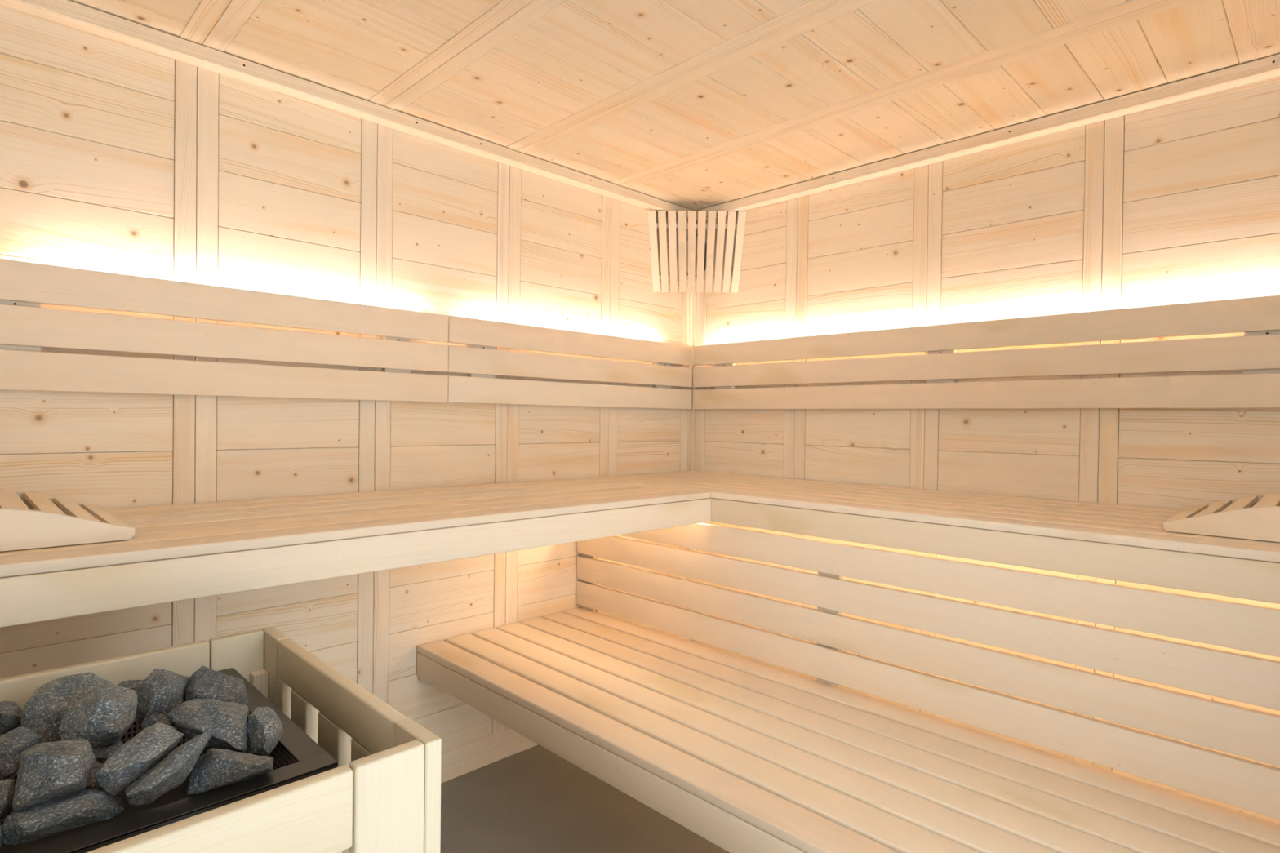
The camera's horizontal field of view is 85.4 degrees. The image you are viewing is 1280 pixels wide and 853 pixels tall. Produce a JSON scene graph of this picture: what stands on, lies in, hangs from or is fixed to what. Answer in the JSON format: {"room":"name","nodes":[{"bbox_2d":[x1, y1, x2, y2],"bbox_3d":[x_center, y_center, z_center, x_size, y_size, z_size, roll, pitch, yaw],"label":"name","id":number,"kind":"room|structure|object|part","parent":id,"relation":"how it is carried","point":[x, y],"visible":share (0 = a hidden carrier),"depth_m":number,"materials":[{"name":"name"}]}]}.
{"room":"spa","nodes":[
{"label":"spa","id":0,"kind":"room"},
{"bbox_2d":[0,4,693,762],"bbox_3d":[-0.741,0.106,2.179,2.760,2.140,0.073,0,1,-45],"label":"wall","id":1,"kind":"structure","parent":0,"point":[116,157],"depth_m":1.94,"materials":[{"name":"brown wood"}]},
{"bbox_2d":[0,258,448,402],"bbox_3d":[-1.129,-0.215,1.706,1.431,0.276,0.044,0,1,-45],"label":"slatted backrest","id":2,"kind":"object","parent":1,"relation":"attached to","point":[25,326],"visible":1,"depth_m":1.72,"materials":[{"name":"brown wood"}]},
{"bbox_2d":[0,0,697,222],"bbox_3d":[-0.688,-0.921,2.128,2.660,0.039,0.047,0,1,-45],"label":"trim","id":3,"kind":"structure","parent":1,"relation":"attached to","point":[67,12],"depth_m":1.88,"materials":[{"name":"brown wood"}]},
{"bbox_2d":[0,478,714,627],"bbox_3d":[-0.710,0.245,1.702,2.022,0.093,0.655,0,1,-45],"label":"bench","id":4,"kind":"object","parent":1,"relation":"attached to","point":[175,553],"visible":0.97,"depth_m":1.43,"materials":[{"name":"beige wood"}]},
{"bbox_2d":[0,488,134,551],"bbox_3d":[-1.183,0.160,1.228,0.410,0.072,0.415,0,1,-45],"label":"headrest cover","id":5,"kind":"object","parent":4,"relation":"on","point":[28,520],"visible":1,"depth_m":1.17,"materials":[{"name":"beige wood"}]},
{"bbox_3d":[-1.322,0.157,1.368,0.410,0.072,0.020,0,1,-45],"label":"panel","id":6,"kind":"part","parent":5,"relation":"part of","materials":[{"name":"beige wood"}]},
{"bbox_2d":[440,728,538,783],"bbox_3d":[-0.736,1.109,2.157,2.638,0.096,0.004,0,1,-45],"label":"baseboard","id":7,"kind":"structure","parent":1,"relation":"attached to","point":[456,762],"depth_m":2.35,"materials":[{"name":"brown wood"}]},
{"bbox_2d":[447,315,692,408],"bbox_3d":[-0.204,-0.214,2.626,1.174,0.276,0.044,0,1,-45],"label":"slatted backrest","id":8,"kind":"object","parent":1,"relation":"attached to","point":[480,360],"visible":1,"depth_m":2.51,"materials":[{"name":"brown wood"}]},
{"bbox_2d":[685,235,706,275],"bbox_3d":[0.235,-0.738,3.012,0.104,0.190,0.085,1,1,0],"label":"wall lamp","id":9,"kind":"object","parent":1,"relation":"attached to","point":[696,236],"visible":0.2,"depth_m":2.97,"materials":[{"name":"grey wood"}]},
{"bbox_2d":[648,209,746,293],"bbox_3d":[0.235,-0.730,2.905,0.409,0.335,0.053,1,1,0],"label":"lampshade","id":10,"kind":"object","parent":1,"relation":"attached to","point":[662,226],"visible":1,"depth_m":2.89,"materials":[{"name":"beige wood"}]},
{"bbox_3d":[0.234,-0.623,2.923,0.320,0.020,0.020,1,1,0],"label":"rail","id":11,"kind":"part","parent":10,"relation":"part of","materials":[{"name":"beige wood"}]},
{"bbox_3d":[0.236,-0.836,2.904,0.352,0.020,0.020,1,1,0],"label":"rail","id":12,"kind":"part","parent":10,"relation":"part of","materials":[{"name":"beige wood"}]},
{"bbox_2d":[417,607,1279,852],"bbox_3d":[0.484,0.768,1.461,0.669,0.120,2.692,0,1,-45],"label":"bench","id":13,"kind":"object","parent":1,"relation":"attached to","point":[744,755],"visible":1,"depth_m":1.50,"materials":[{"name":"beige wood"}]},
{"bbox_3d":[-0.670,0.794,2.180,0.032,0.020,0.046,0,1,-45],"label":"foot rail","id":14,"kind":"part","parent":13,"relation":"part of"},
{"bbox_2d":[440,745,728,852],"bbox_3d":[0.222,1.203,1.217,2.750,0.050,2.790,0,1,-45],"label":"floor","id":15,"kind":"structure","parent":0,"point":[532,800],"depth_m":2.08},
{"bbox_2d":[0,667,337,852],"bbox_3d":[-0.741,0.793,0.833,0.563,0.755,0.451,0,1,-45],"label":"heater","id":16,"kind":"object","parent":15,"relation":"on","point":[296,757],"visible":0.16,"depth_m":0.84,"materials":[{"name":"black metal"}]},
{"bbox_2d":[0,823,1,847],"bbox_3d":[-0.649,0.410,0.691,0.019,0.040,0.043,0,1,-45],"label":"stone","id":17,"kind":"object","parent":16,"relation":"in","point":[0,824],"visible":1,"depth_m":0.69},
{"bbox_2d":[0,779,13,821],"bbox_3d":[-0.683,0.402,0.741,0.022,0.043,0.047,0,1,-45],"label":"stone","id":18,"kind":"object","parent":16,"relation":"on","point":[6,786],"visible":0.99,"depth_m":0.73,"materials":[{"name":"grey stone"}]},
{"bbox_2d":[0,701,22,733],"bbox_3d":[-0.837,0.383,0.907,0.045,0.046,0.053,1,1,-10],"label":"stone","id":19,"kind":"object","parent":16,"relation":"on","point":[10,712],"visible":0.92,"depth_m":0.90,"materials":[{"name":"grey stone"}]},
{"bbox_2d":[0,726,43,780],"bbox_3d":[-0.764,0.406,0.845,0.055,0.071,0.057,0,1,-45],"label":"stone","id":20,"kind":"object","parent":16,"relation":"in","point":[14,742],"visible":0.82,"depth_m":0.83,"materials":[{"name":"grey stone"}]},
{"bbox_2d":[0,788,124,845],"bbox_3d":[-0.603,0.407,0.726,0.101,0.041,0.060,0,1,-45],"label":"stone","id":21,"kind":"object","parent":16,"relation":"on","point":[51,817],"visible":1,"depth_m":0.71,"materials":[{"name":"grey stone"}]},
{"bbox_2d":[12,738,96,811],"bbox_3d":[-0.621,0.374,0.738,0.064,0.072,0.094,0,1,-29],"label":"stone","id":22,"kind":"object","parent":21,"relation":"on","point":[49,771],"visible":0.98,"depth_m":0.71,"materials":[{"name":"grey stone"}]},
{"bbox_2d":[94,722,183,795],"bbox_3d":[-0.562,0.374,0.774,0.061,0.062,0.088,1,1,12],"label":"stone","id":23,"kind":"object","parent":21,"relation":"on","point":[137,756],"visible":0.88,"depth_m":0.76,"materials":[{"name":"grey stone"}]},
{"bbox_2d":[20,671,115,742],"bbox_3d":[-0.755,0.379,0.925,0.094,0.084,0.093,1,1,6],"label":"stone","id":24,"kind":"object","parent":16,"relation":"in","point":[43,713],"visible":0.44,"depth_m":0.90,"materials":[{"name":"grey stone"}]},
{"bbox_2d":[81,761,102,791],"bbox_3d":[-0.648,0.418,0.821,0.020,0.047,0.045,0,1,-32],"label":"stone","id":25,"kind":"object","parent":16,"relation":"in","point":[91,784],"visible":0.38,"depth_m":0.81,"materials":[{"name":"grey stone"}]},
{"bbox_2d":[92,741,123,763],"bbox_3d":[-0.677,0.414,0.883,0.034,0.035,0.036,0,1,-45],"label":"stone","id":26,"kind":"object","parent":16,"relation":"in","point":[101,754],"visible":0.52,"depth_m":0.87,"materials":[{"name":"grey stone"}]},
{"bbox_2d":[58,683,137,747],"bbox_3d":[-0.676,0.368,0.874,0.078,0.073,0.085,1,1,-8],"label":"stone","id":27,"kind":"object","parent":26,"relation":"on","point":[103,716],"visible":0.94,"depth_m":0.85,"materials":[{"name":"grey stone"}]},
{"bbox_2d":[117,680,144,692],"bbox_3d":[-0.748,0.393,1.025,0.037,0.035,0.044,0,1,-45],"label":"stone","id":28,"kind":"object","parent":16,"relation":"on","point":[134,685],"visible":0.28,"depth_m":1.02,"materials":[{"name":"grey stone"}]},
{"bbox_2d":[141,712,170,730],"bbox_3d":[-0.651,0.402,0.930,0.032,0.035,0.040,0,1,-45],"label":"stone","id":29,"kind":"object","parent":16,"relation":"on","point":[151,720],"visible":0.52,"depth_m":0.92,"materials":[{"name":"grey stone"}]},
{"bbox_2d":[135,668,190,724],"bbox_3d":[-0.660,0.376,0.965,0.066,0.069,0.072,0,1,-45],"label":"stone","id":30,"kind":"object","parent":16,"relation":"in","point":[162,691],"visible":0.79,"depth_m":0.94,"materials":[{"name":"grey stone"}]},
{"bbox_2d":[124,729,212,807],"bbox_3d":[-0.519,0.381,0.767,0.056,0.060,0.102,1,1,27],"label":"stone","id":31,"kind":"object","parent":16,"relation":"on","point":[173,770],"visible":1,"depth_m":0.75,"materials":[{"name":"grey stone"}]},
{"bbox_2d":[166,698,249,752],"bbox_3d":[-0.550,0.397,0.892,0.087,0.082,0.112,0,1,-45],"label":"stone","id":32,"kind":"object","parent":16,"relation":"on","point":[227,722],"visible":0.89,"depth_m":0.88,"materials":[{"name":"grey stone"}]},
{"bbox_2d":[185,666,249,706],"bbox_3d":[-0.598,0.378,0.988,0.079,0.067,0.067,1,1,-11],"label":"stone","id":33,"kind":"object","parent":16,"relation":"on","point":[206,682],"visible":0.75,"depth_m":0.97,"materials":[{"name":"grey stone"}]},
{"bbox_2d":[186,748,273,795],"bbox_3d":[-0.476,0.402,0.814,0.086,0.057,0.063,1,1,-11],"label":"stone","id":34,"kind":"object","parent":16,"relation":"on","point":[215,768],"visible":0.96,"depth_m":0.79,"materials":[{"name":"grey stone"}]},
{"bbox_2d":[247,706,283,755],"bbox_3d":[-0.491,0.402,0.909,0.042,0.058,0.074,0,1,-45],"label":"stone","id":35,"kind":"object","parent":16,"relation":"on","point":[264,728],"visible":0.99,"depth_m":0.89,"materials":[{"name":"grey stone"}]},
{"bbox_2d":[0,626,441,852],"bbox_3d":[-0.711,0.770,0.799,0.717,0.803,0.610,0,1,-45],"label":"guard","id":36,"kind":"object","parent":15,"relation":"on","point":[387,799],"visible":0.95,"depth_m":0.81,"materials":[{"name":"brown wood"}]},
{"bbox_3d":[-0.915,0.408,1.004,0.507,0.086,0.020,0,1,-45],"label":"rail","id":37,"kind":"part","parent":36,"relation":"part of","materials":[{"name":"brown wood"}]},
{"bbox_3d":[-0.499,0.417,0.586,0.507,0.086,0.020,0,1,-45],"label":"rail","id":38,"kind":"part","parent":36,"relation":"part of","materials":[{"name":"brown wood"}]},
{"bbox_3d":[-0.460,0.402,1.040,0.020,0.065,0.442,0,1,-45],"label":"rail","id":39,"kind":"part","parent":36,"relation":"part of","materials":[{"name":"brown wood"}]},
{"bbox_2d":[69,0,1279,210],"bbox_3d":[0.247,-0.956,1.187,2.740,0.072,2.780,0,1,-45],"label":"ceiling","id":40,"kind":"structure","parent":0,"point":[691,104],"depth_m":1.77,"materials":[{"name":"brown wood"}]},
{"bbox_2d":[688,75,1279,823],"bbox_3d":[1.201,0.130,2.160,0.073,2.140,2.800,0,1,-45],"label":"wall","id":41,"kind":"structure","parent":0,"point":[1176,202],"depth_m":2.12,"materials":[{"name":"brown wood"}]},
{"bbox_2d":[578,470,1279,604],"bbox_3d":[0.943,0.262,1.905,0.655,0.093,2.690,0,1,-45],"label":"bench","id":42,"kind":"object","parent":41,"relation":"attached to","point":[1115,542],"visible":0.91,"depth_m":1.67,"materials":[{"name":"beige wood"}]},
{"bbox_2d":[576,523,1279,820],"bbox_3d":[0.724,0.497,1.693,0.044,0.424,2.692,0,1,-45],"label":"slatted backrest","id":43,"kind":"object","parent":42,"relation":"attached to","point":[1238,731],"visible":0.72,"depth_m":1.58,"materials":[{"name":"beige wood"}]},
{"bbox_2d":[1163,493,1279,542],"bbox_3d":[1.395,0.188,1.464,0.415,0.072,0.410,0,1,-45],"label":"headrest cover","id":44,"kind":"object","parent":42,"relation":"on","point":[1255,517],"visible":1,"depth_m":1.40,"materials":[{"name":"beige wood"}]},
{"bbox_3d":[1.535,0.189,1.603,0.020,0.072,0.410,0,1,-45],"label":"panel","id":45,"kind":"part","parent":44,"relation":"part of","materials":[{"name":"beige wood"}]},
{"bbox_2d":[692,294,1279,409],"bbox_3d":[1.167,-0.192,2.114,0.044,0.276,2.614,0,1,-45],"label":"slatted backrest","id":46,"kind":"object","parent":41,"relation":"attached to","point":[1256,353],"visible":1,"depth_m":2.08,"materials":[{"name":"brown wood"}]},
{"bbox_2d":[695,53,1279,220],"bbox_3d":[1.189,-0.898,2.092,0.047,0.039,2.653,0,1,-45],"label":"trim","id":47,"kind":"structure","parent":41,"relation":"attached to","point":[1266,68],"depth_m":2.08,"materials":[{"name":"brown wood"}]}
]}

